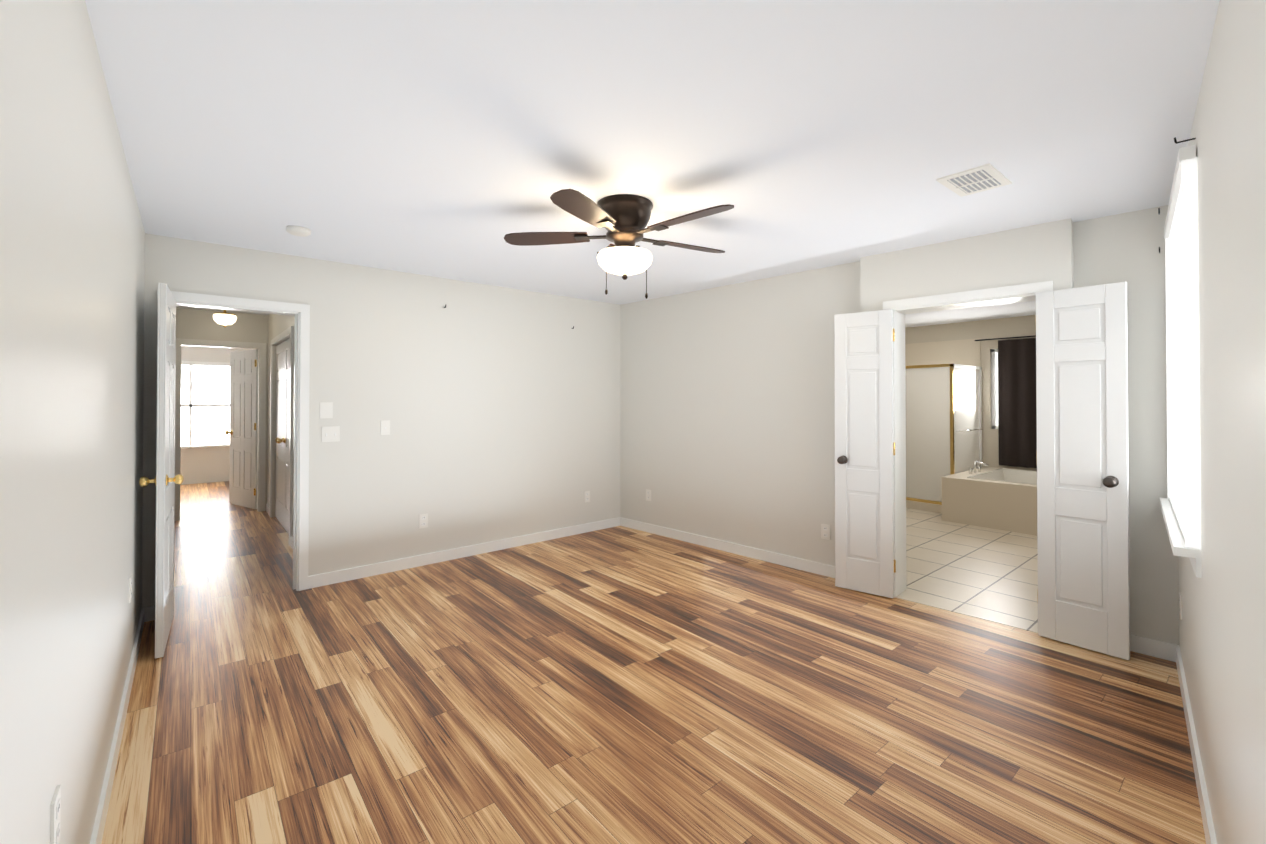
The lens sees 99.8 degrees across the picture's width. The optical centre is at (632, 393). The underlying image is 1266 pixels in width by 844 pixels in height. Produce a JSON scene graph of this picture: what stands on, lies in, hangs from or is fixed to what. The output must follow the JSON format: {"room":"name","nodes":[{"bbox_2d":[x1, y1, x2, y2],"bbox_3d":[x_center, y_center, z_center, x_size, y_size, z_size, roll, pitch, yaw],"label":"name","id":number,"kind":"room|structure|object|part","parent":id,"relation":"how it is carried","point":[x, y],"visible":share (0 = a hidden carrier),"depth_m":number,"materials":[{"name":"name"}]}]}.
{"room":"empty bedroom","nodes":[
{"label":"empty bedroom","id":0,"kind":"room"},
{"bbox_2d":[0,0,144,843],"bbox_3d":[-2.694,0.204,2.796,0.120,2.440,8.550,0,-1,-40],"label":"wall","id":1,"kind":"structure","parent":0,"point":[72,263],"depth_m":1.20,"materials":[{"name":"white paint"}]},
{"bbox_2d":[50,785,60,843],"bbox_3d":[-1.224,0.908,1.130,0.008,0.115,0.072,0,-1,-40],"label":"outlet","id":2,"kind":"object","parent":1,"relation":"attached to","point":[55,807],"depth_m":1.12,"materials":[{"name":"white plastic"}]},
{"bbox_2d":[90,607,144,843],"bbox_3d":[-2.707,1.380,2.904,0.013,0.090,8.350,0,-1,-40],"label":"baseboard","id":3,"kind":"structure","parent":1,"relation":"attached to","point":[100,821],"depth_m":2.03,"materials":[{"name":"white wood"}]},
{"bbox_2d":[129,575,131,602],"bbox_3d":[-2.455,0.952,2.603,0.008,0.115,0.072,0,-1,-40],"label":"outlet","id":4,"kind":"object","parent":1,"relation":"attached to","point":[130,578],"depth_m":2.58,"materials":[{"name":"white plastic"}]},
{"bbox_2d":[180,346,251,484],"bbox_3d":[-7.096,0.261,8.936,4.840,2.440,0.120,0,-1,-40],"label":"wall","id":5,"kind":"structure","parent":0,"point":[206,465],"depth_m":8.84,"materials":[{"name":"white paint"}]},
{"bbox_2d":[181,361,229,448],"bbox_3d":[-7.285,0.194,8.772,1.600,1.530,0.210,0,-1,-40],"label":"room window","id":6,"kind":"structure","parent":5,"relation":"in","point":[215,405],"depth_m":8.95,"materials":[{"name":"white"}]},
{"bbox_2d":[181,366,229,444],"bbox_3d":[-7.263,0.194,8.746,1.380,1.292,0.018,0,-1,-40],"label":"blinds","id":7,"kind":"object","parent":6,"relation":"attached to","point":[205,409],"visible":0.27,"depth_m":8.86,"materials":[{"name":"white plastic"}]},
{"bbox_2d":[176,308,267,510],"bbox_3d":[-4.980,0.237,6.404,4.600,2.440,0.120,0,-1,-40],"label":"wall","id":8,"kind":"structure","parent":0,"point":[199,324],"depth_m":6.42,"materials":[{"name":"white paint"}]},
{"bbox_2d":[174,338,265,520],"bbox_3d":[-4.960,0.412,6.410,0.880,2.090,0.138,0,-1,-40],"label":"trim","id":9,"kind":"structure","parent":8,"relation":"attached to","point":[261,435],"depth_m":6.55,"materials":[{"name":"white wood"}]},
{"bbox_2d":[225,349,257,508],"bbox_3d":[-5.041,0.447,6.902,0.740,2.015,0.183,0,-1,32],"label":"door","id":10,"kind":"structure","parent":8,"relation":"in","point":[243,432],"depth_m":6.87,"materials":[{"name":"white wood"}]},
{"bbox_2d":[267,314,293,536],"bbox_3d":[-3.462,0.228,5.430,0.120,2.440,3.561,0,-1,-40],"label":"wall","id":11,"kind":"structure","parent":0,"point":[278,324],"depth_m":6.29,"materials":[{"name":"white paint"}]},
{"bbox_2d":[266,326,292,548],"bbox_3d":[-3.514,0.403,5.385,0.016,2.090,3.561,0,-1,-40],"label":"trim","id":12,"kind":"structure","parent":11,"relation":"attached to","point":[284,334],"depth_m":5.10,"materials":[{"name":"white wood"}]},
{"bbox_2d":[275,341,284,526],"bbox_3d":[-3.974,0.438,6.025,0.183,2.015,0.745,0,-1,-40],"label":"closet door","id":13,"kind":"structure","parent":11,"relation":"in","point":[280,422],"depth_m":6.00,"materials":[{"name":"white wood"}]},
{"bbox_2d":[277,338,289,533],"bbox_3d":[-3.492,0.433,5.449,0.183,2.015,0.745,0,-1,-40],"label":"closet door","id":14,"kind":"structure","parent":11,"relation":"in","point":[286,438],"depth_m":5.59,"materials":[{"name":"white wood"}]},
{"bbox_2d":[142,233,619,607],"bbox_3d":[-1.646,0.221,4.665,4.130,2.440,0.202,0,-1,-40],"label":"wall","id":15,"kind":"structure","parent":0,"point":[498,407],"depth_m":4.51,"materials":[{"name":"white paint"}]},
{"bbox_2d":[139,282,183,658],"bbox_3d":[-2.752,0.411,3.142,0.183,2.015,0.700,0,-1,-37],"label":"hall door","id":16,"kind":"structure","parent":15,"relation":"in","point":[165,480],"depth_m":2.89,"materials":[{"name":"white wood"}]},
{"bbox_2d":[155,290,309,590],"bbox_3d":[-2.751,0.387,3.702,0.843,2.090,0.169,0,-1,-40],"label":"door frame","id":17,"kind":"structure","parent":15,"relation":"attached to","point":[300,313],"depth_m":3.89,"materials":[{"name":"white wood"}]},
{"bbox_2d":[320,402,332,417],"bbox_3d":[-2.307,0.125,4.007,0.085,0.120,0.008,0,-1,-40],"label":"light switch","id":18,"kind":"object","parent":15,"relation":"attached to","point":[326,408],"depth_m":4.01,"materials":[{"name":"white plastic"}]},
{"bbox_2d":[322,426,339,441],"bbox_3d":[-2.282,0.305,4.023,0.120,0.115,0.014,0,-1,-40],"label":"light switch","id":19,"kind":"object","parent":15,"relation":"attached to","point":[330,432],"depth_m":4.03,"materials":[{"name":"white plastic"}]},
{"bbox_2d":[143,517,619,621],"bbox_3d":[-1.603,1.396,4.604,3.888,0.090,0.090,0,-1,-40],"label":"baseboard","id":20,"kind":"structure","parent":15,"relation":"attached to","point":[334,577],"depth_m":4.56,"materials":[{"name":"white wood"}]},
{"bbox_2d":[380,420,389,434],"bbox_3d":[-1.990,0.273,4.278,0.072,0.115,0.013,0,-1,-40],"label":"light switch","id":21,"kind":"object","parent":15,"relation":"attached to","point":[384,425],"depth_m":4.28,"materials":[{"name":"white plastic"}]},
{"bbox_2d":[419,514,427,528],"bbox_3d":[-1.759,1.070,4.474,0.072,0.115,0.009,0,-1,-40],"label":"outlet","id":22,"kind":"object","parent":15,"relation":"attached to","point":[423,518],"depth_m":4.47,"materials":[{"name":"white plastic"}]},
{"bbox_2d":[584,491,589,502],"bbox_3d":[-0.482,1.080,5.586,0.072,0.115,0.009,0,-1,-40],"label":"outlet","id":23,"kind":"object","parent":15,"relation":"attached to","point":[586,493],"depth_m":5.58,"materials":[{"name":"white plastic"}]},
{"bbox_2d":[85,0,1219,327],"bbox_3d":[-1.222,-1.034,6.285,10.600,0.100,12.400,0,-1,-40],"label":"ceiling","id":24,"kind":"structure","parent":0,"point":[449,138],"depth_m":2.02,"materials":[{"name":"white paint"}]},
{"bbox_2d":[213,310,236,326],"bbox_3d":[-4.477,-0.857,5.844,0.210,0.262,0.210,0,-1,-40],"label":"light","id":25,"kind":"object","parent":24,"relation":"hanging from","point":[224,318],"visible":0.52,"depth_m":5.78,"materials":[{"name":"white glass"}]},
{"bbox_3d":[-4.477,-0.806,5.843,0.210,0.113,0.210,0,-1,-40],"label":"lamp shade","id":26,"kind":"part","parent":25,"relation":"part of","materials":[{"name":"white glass"}]},
{"bbox_2d":[286,226,310,236],"bbox_3d":[-2.052,-0.995,3.271,0.130,0.034,0.130,0,-1,-40],"label":"smoke detector","id":27,"kind":"object","parent":24,"relation":"attached to","point":[299,231],"visible":1,"depth_m":3.24,"materials":[{"name":"white plastic"}]},
{"bbox_2d":[504,189,733,298],"bbox_3d":[-0.004,-0.765,2.853,1.267,0.502,1.258,0,-1,-40],"label":"ceiling fan","id":28,"kind":"object","parent":24,"relation":"hanging from","point":[622,219],"depth_m":2.76,"materials":[{"name":"brown wood"}]},
{"bbox_3d":[-0.044,-0.698,2.861,0.300,0.112,0.300,0,-1,-40],"label":"ceiling fan shade","id":29,"kind":"part","parent":28,"relation":"part of","materials":[{"name":"white glass"}]},
{"bbox_2d":[936,163,1011,196],"bbox_3d":[1.631,-1.012,2.544,0.320,0.014,0.220,0,-1,-40],"label":"ceiling vent","id":30,"kind":"object","parent":24,"relation":"in","point":[989,176],"visible":1,"depth_m":2.52,"materials":[{"name":"white plastic"}]},
{"bbox_2d":[101,481,1205,843],"bbox_3d":[-2.992,1.475,5.095,12.180,0.060,5.106,0,-1,40],"label":"floor","id":31,"kind":"structure","parent":0,"point":[619,685],"depth_m":2.37,"materials":[{"name":"brown wood"}]},
{"bbox_2d":[896,593,1037,632],"bbox_3d":[2.179,1.434,3.500,0.130,0.013,0.839,1,-1,-45],"label":"threshold","id":32,"kind":"object","parent":31,"relation":"on","point":[977,614],"visible":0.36,"depth_m":3.47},
{"bbox_2d":[620,205,1178,644],"bbox_3d":[1.386,0.218,4.373,0.220,2.440,4.551,1,-1,-45],"label":"wall","id":33,"kind":"structure","parent":0,"point":[727,416],"depth_m":4.38,"materials":[{"name":"white paint"}]},
{"bbox_2d":[646,489,650,500],"bbox_3d":[0.161,1.065,5.580,0.072,0.115,0.009,-1,-1,44],"label":"outlet","id":34,"kind":"object","parent":33,"relation":"attached to","point":[648,492],"depth_m":5.57,"materials":[{"name":"white plastic"}]},
{"bbox_2d":[821,524,829,539],"bbox_3d":[1.522,1.092,4.209,0.072,0.115,0.009,-1,-1,44],"label":"outlet","id":35,"kind":"object","parent":33,"relation":"attached to","point":[825,529],"depth_m":4.21,"materials":[{"name":"white plastic"}]},
{"bbox_2d":[834,309,895,597],"bbox_3d":[1.667,0.418,3.843,0.405,2.015,0.183,0,-1,38],"label":"bathroom door","id":36,"kind":"structure","parent":33,"relation":"in","point":[865,561],"depth_m":3.83,"materials":[{"name":"white wood"}]},
{"bbox_2d":[620,517,1178,661],"bbox_3d":[1.375,1.393,4.351,0.383,0.090,4.296,0,-1,-40],"label":"baseboard","id":37,"kind":"structure","parent":33,"relation":"attached to","point":[1154,648],"depth_m":4.52,"materials":[{"name":"white wood"}]},
{"bbox_2d":[883,281,1052,597],"bbox_3d":[2.211,0.386,3.542,0.252,2.090,0.959,1,-1,-45],"label":"door frame","id":38,"kind":"structure","parent":33,"relation":"attached to","point":[901,308],"depth_m":3.76,"materials":[{"name":"white wood"}]},
{"bbox_2d":[1035,282,1129,659],"bbox_3d":[2.514,0.410,3.000,0.183,2.015,0.405,0,-1,-40],"label":"bathroom door","id":39,"kind":"structure","parent":33,"relation":"in","point":[1083,589],"depth_m":2.97,"materials":[{"name":"white wood"}]},
{"bbox_2d":[902,508,1037,624],"bbox_3d":[3.304,1.471,5.385,4.480,0.053,3.750,0,-1,-40],"label":"floor","id":40,"kind":"structure","parent":0,"point":[986,570],"depth_m":4.43,"materials":[{"name":"beige tile"}]},
{"bbox_2d":[905,364,981,512],"bbox_3d":[3.825,0.471,7.197,1.038,1.988,1.322,0,-1,-40],"label":"shower enclosure","id":41,"kind":"object","parent":40,"relation":"on","point":[920,500],"visible":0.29,"depth_m":6.66,"materials":[{"name":"clear glass"}]},
{"bbox_2d":[942,460,1036,535],"bbox_3d":[4.790,1.126,5.737,1.447,0.650,2.172,0,-1,-40],"label":"bathtub","id":42,"kind":"object","parent":40,"relation":"on","point":[1004,499],"visible":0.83,"depth_m":5.80,"materials":[{"name":"beige ceramic"}]},
{"bbox_2d":[905,315,1036,494],"bbox_3d":[4.961,0.241,6.756,0.132,2.440,3.450,0,-1,-40],"label":"wall","id":43,"kind":"structure","parent":0,"point":[953,343],"depth_m":7.33,"materials":[{"name":"beige paint"}]},
{"bbox_2d":[991,349,997,428],"bbox_3d":[5.073,-0.065,6.690,0.110,1.250,1.160,0,-1,-40],"label":"bathroom window","id":44,"kind":"structure","parent":43,"relation":"in","point":[994,388],"depth_m":7.00,"materials":[{"name":"white glass"}]},
{"bbox_2d":[975,335,1036,467],"bbox_3d":[4.982,0.100,6.579,0.090,1.639,1.310,0,-1,-40],"label":"curtain","id":45,"kind":"object","parent":43,"relation":"hanging from","point":[1017,422],"visible":0.58,"depth_m":6.72,"materials":[{"name":"black fabric"}]},
{"bbox_2d":[1176,0,1265,843],"bbox_3d":[1.373,0.188,1.122,0.120,2.440,4.829,-1,-1,43],"label":"wall","id":46,"kind":"structure","parent":0,"point":[1222,633],"depth_m":1.28,"materials":[{"name":"white paint"}]},
{"bbox_2d":[1179,592,1181,618],"bbox_3d":[2.745,1.063,2.671,0.009,0.115,0.072,-1,-1,44],"label":"outlet","id":47,"kind":"object","parent":46,"relation":"attached to","point":[1180,596],"depth_m":2.65,"materials":[{"name":"white plastic"}]},
{"bbox_2d":[1160,498,1201,577],"bbox_3d":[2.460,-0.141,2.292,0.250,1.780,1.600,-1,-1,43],"label":"window sill","id":48,"kind":"structure","parent":46,"relation":"in","point":[1177,543],"depth_m":1.99,"materials":[{"name":"white wood"}]},
{"bbox_2d":[1164,144,1200,548],"bbox_3d":[2.403,-0.164,2.346,0.044,1.424,1.260,-1,-1,43],"label":"window","id":49,"kind":"structure","parent":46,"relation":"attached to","point":[1183,410],"depth_m":1.90,"materials":[{"name":"white"}]},
{"bbox_2d":[1174,137,1195,143],"bbox_3d":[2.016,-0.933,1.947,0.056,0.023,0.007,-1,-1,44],"label":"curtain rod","id":50,"kind":"object","parent":46,"relation":"attached to","point":[1175,141],"depth_m":1.95,"materials":[{"name":"black metal"}]},
{"bbox_2d":[1176,645,1216,843],"bbox_3d":[1.427,1.365,1.266,0.013,0.090,4.290,-1,-1,43],"label":"baseboard","id":51,"kind":"structure","parent":46,"relation":"attached to","point":[1208,827],"depth_m":1.95,"materials":[{"name":"white wood"}]}
]}

